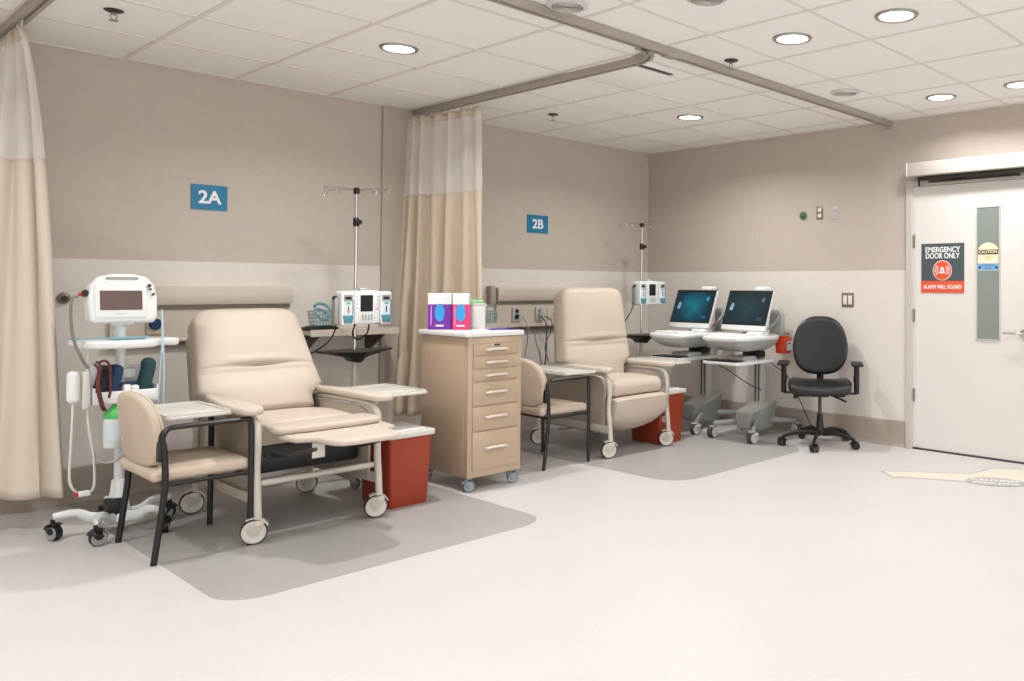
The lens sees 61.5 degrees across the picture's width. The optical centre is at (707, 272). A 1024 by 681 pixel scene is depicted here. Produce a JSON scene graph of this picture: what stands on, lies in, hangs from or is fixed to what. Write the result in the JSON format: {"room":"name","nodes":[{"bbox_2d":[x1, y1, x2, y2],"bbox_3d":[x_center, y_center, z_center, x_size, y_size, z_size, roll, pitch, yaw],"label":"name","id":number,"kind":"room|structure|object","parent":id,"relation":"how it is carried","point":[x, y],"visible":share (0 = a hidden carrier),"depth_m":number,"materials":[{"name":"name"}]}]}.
{"room":"hospital room","nodes":[
{"label":"hospital room","id":0,"kind":"room"},
{"bbox_2d":[0,42,648,467],"bbox_3d":[-3.734,0.016,4.698,0.120,2.594,9.840,0,-1,40],"label":"wall","id":1,"kind":"structure","parent":0,"point":[126,142],"depth_m":5.50,"materials":[{"name":"beige paint"}]},
{"bbox_2d":[57,292,70,303],"bbox_3d":[-3.646,0.143,4.680,0.038,0.064,0.064,0,-1,40],"label":"bumper cover","id":2,"kind":"object","parent":1,"relation":"attached to","point":[63,298],"visible":0.99,"depth_m":4.67,"materials":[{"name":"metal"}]},
{"bbox_2d":[108,286,292,346],"bbox_3d":[-3.171,0.269,5.222,0.068,0.369,1.035,0,-1,40],"label":"wall rail","id":3,"kind":"object","parent":1,"relation":"attached to","point":[179,305],"visible":0.48,"depth_m":5.16,"materials":[{"name":"beige plastic"}]},
{"bbox_2d":[146,314,160,333],"bbox_3d":[-3.344,0.310,4.997,0.037,0.120,0.085,0,-1,40],"label":"outlet","id":4,"kind":"object","parent":3,"relation":"attached to","point":[154,327],"depth_m":4.99,"materials":[{"name":"blue plastic"}]},
{"bbox_2d":[191,184,227,210],"bbox_3d":[-3.177,-0.480,5.266,0.010,0.158,0.209,0,-1,40],"label":"sign","id":5,"kind":"object","parent":1,"relation":"attached to","point":[204,197],"visible":1,"depth_m":5.26,"materials":[{"name":"teal plastic"}]},
{"bbox_2d":[0,415,557,514],"bbox_3d":[-3.689,1.210,4.635,0.016,0.204,9.600,0,-1,40],"label":"baseboard","id":6,"kind":"structure","parent":1,"relation":"attached to","point":[81,476],"depth_m":4.77,"materials":[{"name":"beige plastic"}]},
{"bbox_2d":[302,327,398,347],"bbox_3d":[-2.535,0.476,5.791,0.308,0.183,0.630,0,-1,40],"label":"wall shelf","id":7,"kind":"object","parent":1,"relation":"attached to","point":[375,334],"visible":0.8,"depth_m":5.72,"materials":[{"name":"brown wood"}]},
{"bbox_2d":[301,325,337,330],"bbox_3d":[-2.622,0.373,5.585,0.120,0.030,0.200,0,-1,40],"label":"tray","id":8,"kind":"object","parent":7,"relation":"on","point":[306,328],"visible":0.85,"depth_m":5.53,"materials":[{"name":"black plastic"}]},
{"bbox_2d":[307,310,332,325],"bbox_3d":[-2.609,0.306,5.601,0.125,0.100,0.175,0,-1,40],"label":"wire basket","id":9,"kind":"object","parent":8,"relation":"on","point":[327,311],"visible":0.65,"depth_m":5.55,"materials":[{"name":"grey metal"}]},
{"bbox_2d":[313,302,330,320],"bbox_3d":[-2.614,0.268,5.603,0.089,0.140,0.128,0,-1,40],"label":"tubing","id":10,"kind":"object","parent":9,"relation":"in","point":[328,307],"visible":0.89,"depth_m":5.60,"materials":[{"name":"teal plastic"}]},
{"bbox_2d":[378,105,424,424],"bbox_3d":[-2.321,0.050,6.266,0.030,2.592,0.340,0,-1,40],"label":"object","id":11,"kind":"structure","parent":1,"relation":"attached to","point":[395,125],"depth_m":6.20,"materials":[{"name":"beige paint"}]},
{"bbox_2d":[486,286,495,303],"bbox_3d":[-1.799,0.184,6.857,0.070,0.150,0.055,0,-1,40],"label":"block","id":12,"kind":"object","parent":1,"relation":"attached to","point":[490,290],"visible":1,"depth_m":6.83,"materials":[{"name":"beige plastic"}]},
{"bbox_2d":[485,323,506,327],"bbox_3d":[-1.837,0.495,6.686,0.228,0.183,0.340,0,-1,40],"label":"wall shelf","id":13,"kind":"object","parent":1,"relation":"attached to","point":[487,325],"visible":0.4,"depth_m":6.66,"materials":[{"name":"wood"}]},
{"bbox_2d":[485,310,498,322],"bbox_3d":[-1.807,0.359,6.729,0.125,0.100,0.175,0,-1,40],"label":"wire basket","id":14,"kind":"object","parent":13,"relation":"on","point":[487,320],"visible":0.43,"depth_m":6.74,"materials":[{"name":"grey metal"}]},
{"bbox_2d":[494,287,568,329],"bbox_3d":[-1.495,0.311,7.219,0.068,0.369,0.850,0,-1,40],"label":"wall rail","id":15,"kind":"object","parent":1,"relation":"attached to","point":[512,303],"visible":0.8,"depth_m":7.11,"materials":[{"name":"beige plastic"}]},
{"bbox_2d":[512,307,520,320],"bbox_3d":[-1.635,0.353,7.049,0.018,0.120,0.085,0,-1,40],"label":"outlet","id":16,"kind":"object","parent":15,"relation":"attached to","point":[516,311],"depth_m":7.03,"materials":[{"name":"white plastic"}]},
{"bbox_2d":[522,316,528,357],"bbox_3d":[-1.559,0.758,7.067,0.092,0.775,0.062,0,-1,40],"label":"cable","id":17,"kind":"object","parent":15,"relation":"hanging from","point":[522,316],"visible":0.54,"depth_m":7.07,"materials":[{"name":"grey plastic"}]},
{"bbox_2d":[535,307,543,320],"bbox_3d":[-1.478,0.357,7.236,0.018,0.120,0.085,0,-1,40],"label":"outlet","id":18,"kind":"object","parent":15,"relation":"attached to","point":[539,311],"depth_m":7.22,"materials":[{"name":"grey plastic"}]},
{"bbox_2d":[541,316,546,364],"bbox_3d":[-1.427,0.746,7.225,0.093,0.747,0.074,0,-1,40],"label":"hose","id":19,"kind":"object","parent":15,"relation":"hanging from","point":[542,317],"visible":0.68,"depth_m":7.23,"materials":[{"name":"grey rubber"}]},
{"bbox_2d":[544,316,552,360],"bbox_3d":[-1.396,0.721,7.258,0.077,0.695,0.089,0,-1,8],"label":"cable","id":20,"kind":"object","parent":15,"relation":"hanging from","point":[544,316],"visible":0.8,"depth_m":7.26,"materials":[{"name":"grey rubber"}]},
{"bbox_2d":[547,308,553,318],"bbox_3d":[-1.394,0.360,7.342,0.008,0.100,0.085,0,-1,40],"label":"wall plate","id":21,"kind":"object","parent":15,"relation":"attached to","point":[550,311],"visible":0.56,"depth_m":7.33,"materials":[{"name":"beige plastic"}]},
{"bbox_2d":[527,214,547,233],"bbox_3d":[-1.498,-0.428,7.268,0.010,0.158,0.229,0,-1,40],"label":"sign","id":22,"kind":"object","parent":1,"relation":"attached to","point":[535,223],"visible":1,"depth_m":7.26,"materials":[{"name":"teal plastic"}]},
{"bbox_2d":[0,416,1023,680],"bbox_3d":[0.143,1.333,1.419,10.420,0.100,10.000,0,-1,40],"label":"floor","id":23,"kind":"structure","parent":0,"point":[699,557],"depth_m":3.54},
{"bbox_2d":[43,274,178,545],"bbox_3d":[-3.007,0.658,4.219,0.548,1.303,0.578,0,-1,40],"label":"monitor","id":24,"kind":"object","parent":23,"relation":"on","point":[119,301],"visible":0.88,"depth_m":4.16,"materials":[{"name":"white plastic"}]},
{"bbox_2d":[66,371,90,409],"bbox_3d":[-3.058,0.574,4.039,0.073,0.195,0.133,0,-1,9],"label":"thermometer","id":25,"kind":"object","parent":24,"relation":"attached to","point":[73,377],"visible":1,"depth_m":4.00,"materials":[{"name":"white plastic"}]},
{"bbox_2d":[68,356,95,492],"bbox_3d":[-3.046,0.744,4.026,0.023,0.676,0.116,0,-1,40],"label":"cable","id":26,"kind":"object","parent":25,"relation":"hanging from","point":[87,357],"visible":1,"depth_m":4.00,"materials":[{"name":"white plastic"}]},
{"bbox_2d":[73,490,90,496],"bbox_3d":[-3.039,1.074,4.015,0.024,0.028,0.068,0,-1,40],"label":"plug","id":27,"kind":"object","parent":26,"relation":"hanging from","point":[84,493],"visible":1,"depth_m":4.01,"materials":[{"name":"white plastic"}]},
{"bbox_2d":[69,295,88,368],"bbox_3d":[-3.048,0.289,4.005,0.075,0.360,0.055,0,-1,0],"label":"hose","id":28,"kind":"object","parent":24,"relation":"attached to","point":[75,296],"visible":1,"depth_m":3.99,"materials":[{"name":"grey rubber"}]},
{"bbox_2d":[93,359,111,410],"bbox_3d":[-2.973,0.553,4.058,0.033,0.255,0.076,0,-1,40],"label":"hose","id":29,"kind":"object","parent":24,"relation":"hanging from","point":[99,366],"visible":1,"depth_m":4.04,"materials":[{"name":"red rubber"}]},
{"bbox_2d":[93,365,112,392],"bbox_3d":[-3.013,0.547,4.114,0.101,0.174,0.067,0,-1,28],"label":"pressure cuff","id":30,"kind":"object","parent":24,"relation":"in","point":[104,382],"visible":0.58,"depth_m":4.09,"materials":[{"name":"black fabric"}]},
{"bbox_2d":[86,349,120,463],"bbox_3d":[-3.007,0.655,4.120,0.021,0.596,0.164,0,-1,25],"label":"cable","id":31,"kind":"object","parent":24,"relation":"hanging from","point":[89,350],"visible":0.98,"depth_m":4.08,"materials":[{"name":"white plastic"}]},
{"bbox_2d":[103,404,121,447],"bbox_3d":[-2.968,0.760,4.140,0.125,0.216,0.111,0,-1,40],"label":"wipes canister","id":32,"kind":"object","parent":24,"relation":"attached to","point":[111,431],"visible":0.72,"depth_m":4.08,"materials":[{"name":"white plastic"}]},
{"bbox_2d":[111,364,123,390],"bbox_3d":[-2.981,0.543,4.144,0.090,0.168,0.067,0,-1,35],"label":"pressure cuff","id":33,"kind":"object","parent":24,"relation":"in","point":[117,369],"visible":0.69,"depth_m":4.12,"materials":[{"name":"blue fabric"}]},
{"bbox_2d":[78,274,156,336],"bbox_3d":[-3.002,0.172,4.200,0.124,0.333,0.331,0,-1,40],"label":"monitor","id":34,"kind":"object","parent":24,"relation":"on","point":[119,301],"depth_m":4.18,"materials":[{"name":"white plastic"}]},
{"bbox_2d":[68,337,178,349],"bbox_3d":[-2.966,0.358,4.229,0.335,0.040,0.430,0,-1,40],"label":"tray","id":35,"kind":"object","parent":24,"relation":"on","point":[118,343],"depth_m":4.10,"materials":[{"name":"white plastic"}]},
{"bbox_2d":[90,363,157,405],"bbox_3d":[-2.970,0.560,4.189,0.160,0.182,0.272,0,-1,40],"label":"basket","id":36,"kind":"object","parent":24,"relation":"on","point":[131,371],"depth_m":4.19,"materials":[{"name":"white plastic"}]},
{"bbox_2d":[122,384,130,390],"bbox_3d":[-2.924,0.589,4.157,0.030,0.055,0.034,0,-1,40],"label":"packet","id":37,"kind":"object","parent":24,"relation":"in","point":[125,386],"visible":0.54,"depth_m":4.15,"materials":[{"name":"white paper"}]},
{"bbox_2d":[120,381,137,386],"bbox_3d":[-2.942,0.564,4.191,0.030,0.022,0.090,0,-1,40],"label":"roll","id":38,"kind":"object","parent":24,"relation":"in","point":[132,382],"visible":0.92,"depth_m":4.18,"materials":[{"name":"fabric"}]},
{"bbox_2d":[131,385,138,389],"bbox_3d":[-2.902,0.594,4.183,0.030,0.055,0.034,0,-1,40],"label":"packet","id":39,"kind":"object","parent":24,"relation":"in","point":[133,387],"visible":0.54,"depth_m":4.17,"materials":[{"name":"white paper"}]},
{"bbox_2d":[137,357,155,388],"bbox_3d":[-2.885,0.530,4.243,0.090,0.191,0.073,0,-1,-9],"label":"pressure cuff","id":40,"kind":"object","parent":24,"relation":"in","point":[148,365],"visible":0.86,"depth_m":4.22,"materials":[{"name":"teal fabric"}]},
{"bbox_2d":[156,310,164,403],"bbox_3d":[-2.834,0.455,4.280,0.021,0.528,0.036,0,-1,40],"label":"cable","id":41,"kind":"object","parent":24,"relation":"hanging from","point":[162,354],"visible":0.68,"depth_m":4.28,"materials":[{"name":"plastic"}]},
{"bbox_2d":[115,391,254,566],"bbox_3d":[-2.545,0.933,3.991,0.550,0.753,0.460,0,-1,40],"label":"chair","id":42,"kind":"object","parent":23,"relation":"on","point":[143,434],"visible":0.97,"depth_m":3.85,"materials":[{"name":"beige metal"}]},
{"bbox_2d":[155,308,427,544],"bbox_3d":[-2.267,0.762,4.494,1.334,1.112,1.350,0,-1,-8],"label":"recliner","id":43,"kind":"object","parent":23,"relation":"on","point":[256,363],"visible":0.98,"depth_m":4.51,"materials":[{"name":"beige leather"}]},
{"bbox_2d":[155,401,232,420],"bbox_3d":[-2.584,0.676,4.072,0.480,0.022,0.300,0,-1,40],"label":"tray","id":44,"kind":"object","parent":43,"relation":"on","point":[189,409],"depth_m":4.05,"materials":[{"name":"plastic"}]},
{"bbox_2d":[256,407,350,445],"bbox_3d":[-2.293,0.828,4.510,0.560,0.161,0.545,0,-1,40],"label":"seat cushion","id":45,"kind":"object","parent":43,"relation":"on","point":[270,415],"depth_m":4.38,"materials":[{"name":"beige leather"}]},
{"bbox_2d":[347,383,427,396],"bbox_3d":[-1.909,0.694,4.876,0.480,0.022,0.300,0,-1,40],"label":"tray","id":46,"kind":"object","parent":43,"relation":"on","point":[396,390],"depth_m":4.89,"materials":[{"name":"plastic"}]},
{"bbox_2d":[313,185,391,487],"bbox_3d":[-2.307,0.389,5.343,0.562,1.886,0.546,0,-1,40],"label":"stand","id":47,"kind":"object","parent":23,"relation":"on","point":[355,355],"visible":0.39,"depth_m":5.34,"materials":[{"name":"grey metal"}]},
{"bbox_2d":[314,347,391,362],"bbox_3d":[-2.291,0.537,5.356,0.258,0.083,0.480,0,-1,19],"label":"tray","id":48,"kind":"object","parent":47,"relation":"on","point":[355,355],"depth_m":5.29,"materials":[{"name":"black plastic"}]},
{"bbox_2d":[331,288,390,325],"bbox_3d":[-2.237,0.215,5.311,0.144,0.236,0.366,0,-1,40],"label":"pump","id":49,"kind":"object","parent":47,"relation":"attached to","point":[362,305],"visible":1,"depth_m":5.26,"materials":[{"name":"white plastic"}]},
{"bbox_2d":[310,325,336,353],"bbox_3d":[-2.528,0.543,5.217,0.362,0.473,0.059,0,-1,5],"label":"cable","id":50,"kind":"object","parent":49,"relation":"hanging from","point":[335,325],"visible":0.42,"depth_m":5.21,"materials":[{"name":"black plastic"}]},
{"bbox_2d":[352,324,369,339],"bbox_3d":[-2.236,0.381,5.319,0.027,0.101,0.121,0,-1,34],"label":"cable","id":51,"kind":"object","parent":49,"relation":"hanging from","point":[354,337],"visible":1,"depth_m":5.32,"materials":[{"name":"black plastic"}]},
{"bbox_2d":[361,421,434,508],"bbox_3d":[-1.821,1.109,4.806,0.390,0.433,0.298,0,-1,40],"label":"waste bin","id":52,"kind":"object","parent":23,"relation":"on","point":[404,459],"visible":0.58,"depth_m":4.69,"materials":[{"name":"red plastic"}]},
{"bbox_2d":[419,328,523,491],"bbox_3d":[-1.510,0.849,5.279,0.579,0.972,0.430,0,-1,40],"label":"base cabinet","id":53,"kind":"object","parent":23,"relation":"on","point":[471,378],"visible":0.92,"depth_m":5.11,"materials":[{"name":"beige paint"}]},
{"bbox_2d":[428,293,452,329],"bbox_3d":[-1.719,0.247,5.315,0.146,0.232,0.114,1,-1,-12],"label":"glove box","id":54,"kind":"object","parent":53,"relation":"on","point":[440,305],"visible":0.94,"depth_m":5.26,"materials":[{"name":"purple cardboard"}]},
{"bbox_2d":[452,293,469,329],"bbox_3d":[-1.581,0.247,5.301,0.101,0.232,0.114,1,-1,-12],"label":"glove box","id":55,"kind":"object","parent":53,"relation":"on","point":[461,301],"visible":1,"depth_m":5.25,"materials":[{"name":"pink cardboard"}]},
{"bbox_2d":[470,300,486,328],"bbox_3d":[-1.538,0.272,5.470,0.125,0.188,0.133,0,-1,40],"label":"tub","id":56,"kind":"object","parent":53,"relation":"on","point":[477,307],"visible":0.74,"depth_m":5.41,"materials":[{"name":"white plastic"}]},
{"bbox_2d":[521,358,590,470],"bbox_3d":[-1.194,0.973,5.922,0.550,0.753,0.460,0,-1,40],"label":"chair","id":57,"kind":"object","parent":23,"relation":"on","point":[536,402],"visible":0.71,"depth_m":5.71,"materials":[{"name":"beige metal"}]},
{"bbox_2d":[530,287,690,457],"bbox_3d":[-0.823,0.739,6.548,0.920,1.243,1.350,0,-1,40],"label":"recliner","id":58,"kind":"object","parent":23,"relation":"on","point":[590,335],"visible":0.97,"depth_m":6.39,"materials":[{"name":"beige leather"}]},
{"bbox_2d":[540,365,595,375],"bbox_3d":[-1.112,0.718,6.106,0.560,0.022,0.300,0,-1,40],"label":"tray","id":59,"kind":"object","parent":58,"relation":"on","point":[565,370],"depth_m":6.06,"materials":[{"name":"plastic"}]},
{"bbox_2d":[594,373,660,397],"bbox_3d":[-0.757,0.871,6.490,0.620,0.164,0.545,0,-1,40],"label":"seat cushion","id":60,"kind":"object","parent":58,"relation":"on","point":[624,385],"depth_m":6.27,"materials":[{"name":"beige leather"}]},
{"bbox_2d":[632,357,690,364],"bbox_3d":[-0.438,0.735,6.911,0.560,0.022,0.300,0,-1,40],"label":"tray","id":61,"kind":"object","parent":58,"relation":"on","point":[678,361],"depth_m":6.93,"materials":[{"name":"plastic"}]},
{"bbox_2d":[618,222,665,368],"bbox_3d":[-0.631,0.459,7.592,0.561,1.839,0.547,0,-1,40],"label":"stand","id":62,"kind":"object","parent":23,"relation":"on","point":[641,338],"visible":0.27,"depth_m":7.60,"materials":[{"name":"grey metal"}]},
{"bbox_2d":[627,333,651,342],"bbox_3d":[-0.615,0.604,7.604,0.258,0.081,0.480,0,-1,19],"label":"tray","id":63,"kind":"object","parent":62,"relation":"on","point":[642,337],"depth_m":7.53,"materials":[{"name":"black plastic"}]},
{"bbox_2d":[632,279,665,304],"bbox_3d":[-0.560,0.177,7.560,0.144,0.236,0.366,0,-1,40],"label":"pump","id":64,"kind":"object","parent":62,"relation":"attached to","point":[648,291],"visible":1,"depth_m":7.50,"materials":[{"name":"grey plastic"}]},
{"bbox_2d":[632,385,685,444],"bbox_3d":[-0.419,1.149,6.743,0.390,0.433,0.320,0,-1,40],"label":"waste bin","id":65,"kind":"object","parent":23,"relation":"on","point":[650,432],"visible":0.48,"depth_m":6.65,"materials":[{"name":"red plastic"}]},
{"bbox_2d":[649,286,736,434],"bbox_3d":[-0.108,0.749,7.340,0.580,1.258,0.840,0,-1,40],"label":"cart","id":66,"kind":"object","parent":23,"relation":"on","point":[695,309],"visible":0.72,"depth_m":7.32,"materials":[{"name":"grey plastic"}]},
{"bbox_2d":[669,291,718,328],"bbox_3d":[-0.128,0.324,7.386,0.465,0.337,0.150,0,-1,40],"label":"monitor","id":67,"kind":"object","parent":66,"relation":"on","point":[692,309],"depth_m":7.35,"materials":[{"name":"white plastic"}]},
{"bbox_2d":[701,286,716,289],"bbox_3d":[0.009,0.145,7.449,0.120,0.045,0.100,0,-1,40],"label":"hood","id":68,"kind":"object","parent":66,"relation":"attached to","point":[704,287],"depth_m":7.41,"materials":[{"name":"white plastic"}]},
{"bbox_2d":[702,287,801,443],"bbox_3d":[0.357,0.745,6.944,0.580,1.258,0.840,0,-1,40],"label":"cart","id":69,"kind":"object","parent":23,"relation":"on","point":[749,311],"visible":0.98,"depth_m":6.91,"materials":[{"name":"grey plastic"}]},
{"bbox_2d":[719,365,761,390],"bbox_3d":[0.255,0.873,6.936,0.429,0.247,0.034,1,-1,-20],"label":"cable","id":70,"kind":"object","parent":69,"relation":"hanging from","point":[719,365],"visible":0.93,"depth_m":6.95,"materials":[{"name":"black plastic"}]},
{"bbox_2d":[721,291,774,331],"bbox_3d":[0.337,0.321,6.990,0.465,0.337,0.150,0,-1,40],"label":"monitor","id":71,"kind":"object","parent":69,"relation":"on","point":[747,311],"depth_m":6.96,"materials":[{"name":"white plastic"}]},
{"bbox_2d":[755,287,771,290],"bbox_3d":[0.473,0.141,7.053,0.120,0.045,0.100,0,-1,40],"label":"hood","id":72,"kind":"object","parent":69,"relation":"attached to","point":[757,288],"depth_m":7.01,"materials":[{"name":"white plastic"}]},
{"bbox_2d":[775,333,791,353],"bbox_3d":[0.637,0.596,7.024,0.134,0.172,0.110,0,-1,40],"label":"sharps container","id":73,"kind":"object","parent":69,"relation":"attached to","point":[784,344],"visible":0.93,"depth_m":6.97,"materials":[{"name":"red plastic"}]},
{"bbox_2d":[771,363,810,424],"bbox_3d":[0.712,1.056,7.004,0.396,0.605,0.049,0,-1,3],"label":"cable","id":74,"kind":"object","parent":69,"relation":"hanging from","point":[771,363],"visible":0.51,"depth_m":7.01,"materials":[{"name":"black plastic"}]},
{"bbox_2d":[777,316,863,452],"bbox_3d":[0.890,0.861,6.566,0.675,1.019,0.643,0,-1,8],"label":"office chair","id":75,"kind":"object","parent":23,"relation":"on","point":[820,346],"visible":1,"depth_m":6.69,"materials":[{"name":"black plastic"}]},
{"bbox_2d":[882,468,1023,481],"bbox_3d":[1.788,1.357,5.486,1.152,0.001,0.520,0,-1,-8],"label":"floor arrow","id":76,"kind":"structure","parent":23,"relation":"on","point":[1017,474],"depth_m":5.56,"materials":[{"name":"beige plastic"}]},
{"bbox_2d":[966,477,1023,486],"bbox_3d":[1.863,1.354,5.353,0.348,0.002,0.271,0,-1,40],"label":"decal","id":77,"kind":"object","parent":76,"relation":"on","point":[988,481],"visible":1,"depth_m":5.35,"materials":[{"name":"grey plastic"}]},
{"bbox_2d":[0,0,1023,153],"bbox_3d":[0.159,-1.359,1.462,10.420,0.105,10.000,0,-1,40],"label":"ceiling","id":78,"kind":"structure","parent":0,"point":[968,50],"depth_m":4.74,"materials":[{"name":"tile"}]},
{"bbox_2d":[0,0,54,38],"bbox_3d":[-2.837,-1.270,3.620,2.651,0.044,0.052,0,-1,40],"label":"track","id":79,"kind":"object","parent":78,"relation":"attached to","point":[30,9],"visible":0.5,"depth_m":4.00,"materials":[{"name":"metal"}]},
{"bbox_2d":[0,19,63,500],"bbox_3d":[-3.565,-0.055,4.264,0.415,2.384,0.562,1,-1,-38],"label":"privacy curtain","id":80,"kind":"object","parent":79,"relation":"hanging from","point":[31,465],"visible":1,"depth_m":4.14,"materials":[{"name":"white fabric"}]},
{"bbox_2d":[103,7,123,21],"bbox_3d":[-2.910,-1.260,4.046,0.084,0.052,0.084,0,-1,40],"label":"sprinkler","id":81,"kind":"object","parent":78,"relation":"attached to","point":[114,11],"visible":1,"depth_m":4.04,"materials":[{"name":"metal"}]},
{"bbox_2d":[379,42,418,54],"bbox_3d":[-1.746,-1.265,4.668,0.214,0.010,0.214,0,-1,40],"label":"recessed light","id":82,"kind":"object","parent":78,"relation":"in","point":[396,48],"visible":1,"depth_m":4.67,"materials":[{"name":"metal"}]},
{"bbox_2d":[413,47,653,116],"bbox_3d":[-1.304,-1.231,5.428,2.677,0.044,0.251,0,-1,40],"label":"track","id":83,"kind":"object","parent":78,"relation":"attached to","point":[644,57],"visible":0.87,"depth_m":5.33,"materials":[{"name":"metal"}]},
{"bbox_2d":[393,101,481,415],"bbox_3d":[-1.929,-0.084,5.960,0.891,2.256,0.236,0,-1,34],"label":"privacy curtain","id":84,"kind":"object","parent":83,"relation":"hanging from","point":[441,249],"visible":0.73,"depth_m":6.03,"materials":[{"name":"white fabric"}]},
{"bbox_2d":[548,113,557,120],"bbox_3d":[-1.208,-1.211,6.441,0.084,0.052,0.084,0,-1,40],"label":"sprinkler","id":85,"kind":"object","parent":78,"relation":"attached to","point":[549,114],"visible":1,"depth_m":6.43,"materials":[{"name":"metal"}]},
{"bbox_2d":[546,0,587,12],"bbox_3d":[-0.669,-1.268,3.930,0.200,0.014,0.200,0,-1,40],"label":"ceiling speaker","id":86,"kind":"object","parent":78,"relation":"attached to","point":[563,6],"visible":1,"depth_m":3.91},
{"bbox_2d":[564,56,694,89],"bbox_3d":[-0.486,-1.247,5.198,0.585,0.015,0.585,0,-1,40],"label":"tile","id":87,"kind":"object","parent":78,"relation":"in","point":[648,74],"visible":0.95,"depth_m":5.21,"materials":[{"name":"tile"}]},
{"bbox_2d":[487,0,892,129],"bbox_3d":[-1.562,-1.266,3.036,0.070,0.070,9.404,0,-1,40],"label":"track","id":88,"kind":"object","parent":78,"relation":"attached to","point":[527,6],"visible":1,"depth_m":4.64,"materials":[{"name":"metal"}]},
{"bbox_2d":[677,114,702,120],"bbox_3d":[-0.141,-1.226,6.525,0.214,0.010,0.214,0,-1,40],"label":"recessed light","id":89,"kind":"object","parent":78,"relation":"in","point":[689,117],"visible":1,"depth_m":6.52,"materials":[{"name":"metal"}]},
{"bbox_2d":[686,0,726,5],"bbox_3d":[-0.006,-1.266,3.817,0.200,0.014,0.200,0,-1,40],"label":"ceiling speaker","id":90,"kind":"object","parent":78,"relation":"attached to","point":[694,2],"visible":1,"depth_m":3.85},
{"bbox_2d":[724,58,737,69],"bbox_3d":[0.137,-1.229,4.875,0.084,0.052,0.084,0,-1,40],"label":"sprinkler","id":91,"kind":"object","parent":78,"relation":"attached to","point":[731,61],"visible":1,"depth_m":4.86,"materials":[{"name":"metal"}]},
{"bbox_2d":[772,32,811,44],"bbox_3d":[0.454,-1.256,4.439,0.214,0.010,0.214,0,-1,40],"label":"recessed light","id":92,"kind":"object","parent":78,"relation":"in","point":[789,38],"visible":1,"depth_m":4.43,"materials":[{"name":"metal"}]},
{"bbox_2d":[830,89,859,96],"bbox_3d":[0.939,-1.230,5.658,0.200,0.014,0.200,0,-1,40],"label":"ceiling speaker","id":93,"kind":"object","parent":78,"relation":"attached to","point":[839,92],"visible":1,"depth_m":5.62},
{"bbox_2d":[833,91,856,96],"bbox_3d":[0.939,-1.225,5.658,0.161,0.002,0.162,0,-1,40],"label":"grille","id":94,"kind":"object","parent":93,"relation":"attached to","point":[835,93],"depth_m":5.65,"materials":[{"name":"white metal"}]},
{"bbox_2d":[874,8,918,22],"bbox_3d":[0.925,-1.259,4.055,0.214,0.010,0.214,0,-1,40],"label":"recessed light","id":95,"kind":"object","parent":78,"relation":"in","point":[894,15],"visible":1,"depth_m":4.05,"materials":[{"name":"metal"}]},
{"bbox_2d":[925,93,956,100],"bbox_3d":[1.631,-1.227,5.785,0.214,0.010,0.214,0,-1,40],"label":"recessed light","id":96,"kind":"object","parent":78,"relation":"in","point":[942,96],"visible":1,"depth_m":5.79,"materials":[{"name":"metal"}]},
{"bbox_2d":[1003,80,1023,88],"bbox_3d":[2.047,-1.231,5.410,0.214,0.010,0.214,0,-1,40],"label":"recessed light","id":97,"kind":"object","parent":78,"relation":"in","point":[1019,84],"visible":1,"depth_m":5.42,"materials":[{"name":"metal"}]},
{"bbox_2d":[647,103,1023,420],"bbox_3d":[3.273,0.065,5.164,10.020,2.594,0.120,0,-1,40],"label":"wall","id":98,"kind":"structure","parent":0,"point":[730,212],"depth_m":7.10,"materials":[{"name":"beige paint"}]},
{"bbox_2d":[683,395,904,447],"bbox_3d":[0.468,1.280,7.402,2.830,0.204,0.016,0,-1,40],"label":"baseboard","id":99,"kind":"structure","parent":98,"relation":"attached to","point":[861,428],"depth_m":6.82,"materials":[{"name":"beige plastic"}]},
{"bbox_2d":[800,212,806,219],"bbox_3d":[0.818,-0.493,7.136,0.068,0.068,0.032,0,-1,40],"label":"button","id":100,"kind":"object","parent":98,"relation":"attached to","point":[803,215],"visible":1,"depth_m":7.12,"materials":[{"name":"green plastic"}]},
{"bbox_2d":[817,206,822,219],"bbox_3d":[0.952,-0.511,7.037,0.062,0.112,0.011,0,-1,40],"label":"wall outlet","id":101,"kind":"object","parent":98,"relation":"attached to","point":[819,208],"visible":1,"depth_m":7.03,"materials":[{"name":"white plastic"}]},
{"bbox_2d":[831,206,838,219],"bbox_3d":[1.066,-0.505,6.941,0.070,0.112,0.011,0,-1,40],"label":"wall outlet","id":102,"kind":"object","parent":98,"relation":"attached to","point":[834,209],"visible":1,"depth_m":6.94,"materials":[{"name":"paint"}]},
{"bbox_2d":[842,293,853,306],"bbox_3d":[1.158,0.225,6.848,0.112,0.118,0.011,0,-1,40],"label":"light switch","id":103,"kind":"object","parent":98,"relation":"attached to","point":[847,298],"visible":1,"depth_m":6.85,"materials":[{"name":"white plastic"}]},
{"bbox_2d":[905,173,1023,463],"bbox_3d":[1.981,0.324,6.196,1.044,2.095,0.169,0,-1,40],"label":"door","id":104,"kind":"structure","parent":98,"relation":"in","point":[964,371],"depth_m":6.19,"materials":[{"name":"white paint"}]},
{"bbox_2d":[921,243,963,292],"bbox_3d":[1.796,-0.037,6.330,0.346,0.378,0.007,0,-1,40],"label":"sign","id":105,"kind":"object","parent":104,"relation":"attached to","point":[942,264],"visible":1,"depth_m":6.33,"materials":[{"name":"plastic"}]},
{"bbox_2d":[978,242,998,270],"bbox_3d":[2.069,-0.121,6.101,0.156,0.209,0.004,0,-1,40],"label":"sticker","id":106,"kind":"object","parent":104,"relation":"attached to","point":[988,253],"visible":1,"depth_m":6.10,"materials":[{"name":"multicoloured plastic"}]},
{"bbox_2d":[906,152,1023,185],"bbox_3d":[2.031,-0.765,6.060,1.196,0.178,0.134,0,-1,40],"label":"operator","id":107,"kind":"object","parent":98,"relation":"attached to","point":[1009,164],"visible":1,"depth_m":6.10,"materials":[{"name":"paint"}]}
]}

